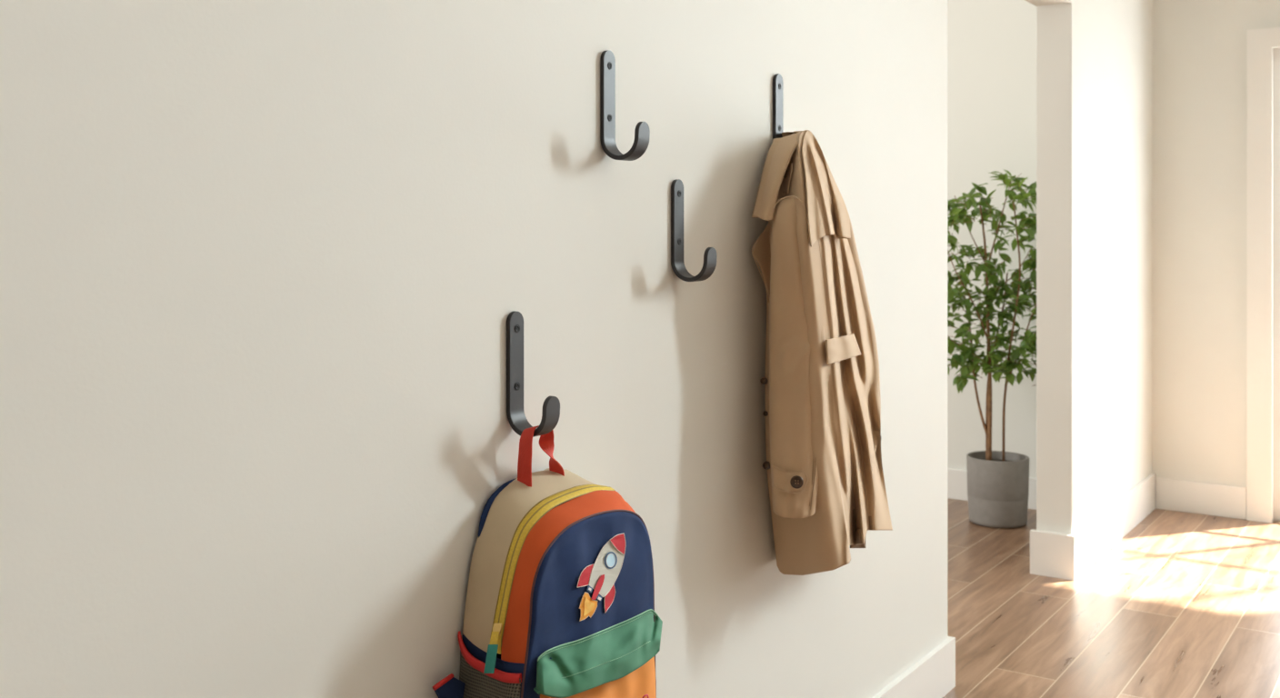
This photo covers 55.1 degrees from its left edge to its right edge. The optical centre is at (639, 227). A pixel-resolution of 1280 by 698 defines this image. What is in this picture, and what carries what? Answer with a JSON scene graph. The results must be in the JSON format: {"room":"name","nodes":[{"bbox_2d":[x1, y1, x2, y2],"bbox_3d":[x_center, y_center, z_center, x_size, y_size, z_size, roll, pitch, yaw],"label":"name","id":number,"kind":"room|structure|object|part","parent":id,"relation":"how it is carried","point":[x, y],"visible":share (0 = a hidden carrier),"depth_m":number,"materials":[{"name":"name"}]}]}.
{"room":"home entryway","nodes":[
{"label":"home entryway","id":0,"kind":"room"},
{"bbox_2d":[0,0,1071,697],"bbox_3d":[-0.751,-0.405,1.144,0.127,3.350,8.050,0,0,34],"label":"wall","id":1,"kind":"structure","parent":0,"point":[265,265],"depth_m":1.67,"materials":[{"name":"beige paint"}]},
{"bbox_2d":[506,310,559,437],"bbox_3d":[-0.159,0.220,1.833,0.078,0.185,0.034,0,0,34],"label":"coat hook","id":2,"kind":"object","parent":1,"relation":"attached to","point":[516,418],"visible":1,"depth_m":1.84,"materials":[{"name":"black metal"}]},
{"bbox_2d":[432,425,662,697],"bbox_3d":[-0.115,0.557,1.814,0.166,0.528,0.407,0,0,34],"label":"backpack","id":3,"kind":"object","parent":2,"relation":"hanging from","point":[560,601],"visible":0.98,"depth_m":1.76,"materials":[{"name":"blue fabric"}]},
{"bbox_3d":[-0.213,0.599,1.707,0.124,0.045,0.015,0,0,40],"label":"red trim","id":4,"kind":"part","parent":3,"relation":"part of","materials":[{"name":"red fabric"}]},
{"bbox_3d":[-0.200,0.563,1.679,0.013,0.017,0.011,0,0,0],"label":"zip pull","id":5,"kind":"part","parent":3,"relation":"part of","materials":[{"name":"yellow fabric"}]},
{"bbox_3d":[-0.168,0.595,1.873,0.013,0.435,0.326,0,0,34],"label":"panel","id":6,"kind":"part","parent":3,"relation":"part of","materials":[{"name":"beige fabric"}]},
{"bbox_3d":[-0.065,0.621,1.803,0.013,0.392,0.331,0,0,34],"label":"panel","id":7,"kind":"part","parent":3,"relation":"part of","materials":[{"name":"blue fabric"}]},
{"bbox_3d":[-0.043,0.495,1.823,0.003,0.021,0.025,0,0,34],"label":"porthole glass","id":8,"kind":"part","parent":3,"relation":"part of","materials":[{"name":"blue"}]},
{"bbox_2d":[600,50,649,160],"bbox_3d":[-0.025,-0.203,2.031,0.078,0.185,0.034,0,0,34],"label":"coat hook","id":9,"kind":"object","parent":1,"relation":"attached to","point":[607,60],"visible":1,"depth_m":2.04,"materials":[{"name":"black metal"}]},
{"bbox_2d":[670,179,716,281],"bbox_3d":[0.097,0.005,2.211,0.078,0.185,0.034,0,0,34],"label":"coat hook","id":10,"kind":"object","parent":1,"relation":"attached to","point":[677,263],"visible":1,"depth_m":2.22,"materials":[{"name":"black metal"}]},
{"bbox_2d":[772,73,783,139],"bbox_3d":[0.316,-0.227,2.534,0.078,0.185,0.034,0,0,34],"label":"coat hook","id":11,"kind":"object","parent":1,"relation":"attached to","point":[777,79],"visible":0.62,"depth_m":2.54,"materials":[{"name":"black metal"}]},
{"bbox_2d":[751,130,892,575],"bbox_3d":[0.405,0.254,2.568,0.178,0.906,0.529,0,0,34],"label":"coat","id":12,"kind":"object","parent":11,"relation":"hanging from","point":[824,466],"visible":1,"depth_m":2.40,"materials":[{"name":"beige fabric"}]},
{"bbox_2d":[871,636,955,697],"bbox_3d":[-1.102,1.202,0.626,0.159,0.135,6.799,0,0,34],"label":"baseboard","id":13,"kind":"structure","parent":1,"relation":"attached to","point":[934,675],"depth_m":3.24,"materials":[{"name":"white paint"}]},
{"bbox_2d":[947,0,1036,478],"bbox_3d":[0.382,-0.405,6.553,4.073,3.350,0.125,0,0,34],"label":"wall","id":14,"kind":"structure","parent":0,"point":[992,44],"depth_m":5.64,"materials":[{"name":"white paint"}]},
{"bbox_2d":[947,468,1036,509],"bbox_3d":[0.342,1.200,6.495,4.072,0.140,0.016,0,0,34],"label":"baseboard","id":15,"kind":"structure","parent":14,"relation":"attached to","point":[956,478],"depth_m":5.70,"materials":[{"name":"white paint"}]},
{"bbox_2d":[1036,0,1152,534],"bbox_3d":[1.922,-0.405,5.083,0.127,3.350,1.470,0,0,34],"label":"wall pillar","id":16,"kind":"structure","parent":0,"point":[1095,57],"depth_m":4.67,"materials":[{"name":"beige paint"}]},
{"bbox_2d":[1030,472,1156,580],"bbox_3d":[1.881,1.191,5.022,0.159,0.158,1.375,0,0,34],"label":"baseboard","id":17,"kind":"structure","parent":16,"relation":"attached to","point":[1066,556],"depth_m":4.59,"materials":[{"name":"white paint"}]},
{"bbox_2d":[942,498,1279,697],"bbox_3d":[-0.534,1.300,1.885,7.800,0.060,9.520,0,0,34],"label":"floor","id":18,"kind":"structure","parent":0,"point":[1184,605],"depth_m":4.05,"materials":[{"name":"brown wood"}]},
{"bbox_2d":[947,170,1036,528],"bbox_3d":[1.496,0.509,5.280,0.793,1.518,0.497,0,0,0],"label":"potted tree","id":19,"kind":"object","parent":18,"relation":"on","point":[997,481],"visible":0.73,"depth_m":5.23,"materials":[{"name":"green plant"}]},
{"bbox_3d":[1.539,1.127,5.280,0.260,0.283,0.260,0,0,34],"label":"pot","id":20,"kind":"part","parent":19,"relation":"part of","materials":[{"name":"grey concrete"}]},
{"bbox_2d":[1152,0,1279,487],"bbox_3d":[4.629,-0.405,4.062,5.500,3.350,0.120,0,0,34],"label":"wall","id":21,"kind":"structure","parent":0,"point":[1200,46],"depth_m":5.44,"materials":[{"name":"beige paint"}]},
{"bbox_2d":[1155,477,1247,519],"bbox_3d":[2.483,1.200,5.436,0.371,0.140,0.016,0,0,34],"label":"baseboard","id":22,"kind":"structure","parent":21,"relation":"attached to","point":[1171,495],"depth_m":5.43,"materials":[{"name":"white paint"}]},
{"bbox_2d":[1247,27,1279,523],"bbox_3d":[3.248,0.207,4.912,1.480,2.125,0.022,0,0,34],"label":"trim","id":23,"kind":"structure","parent":21,"relation":"attached to","point":[1261,43],"depth_m":5.29,"materials":[{"name":"white paint"}]},
{"bbox_2d":[1272,47,1279,521],"bbox_3d":[3.283,0.245,4.963,1.298,2.049,0.040,0,0,34],"label":"door","id":24,"kind":"structure","parent":21,"relation":"in","point":[1276,50],"depth_m":5.30,"materials":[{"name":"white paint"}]}
]}

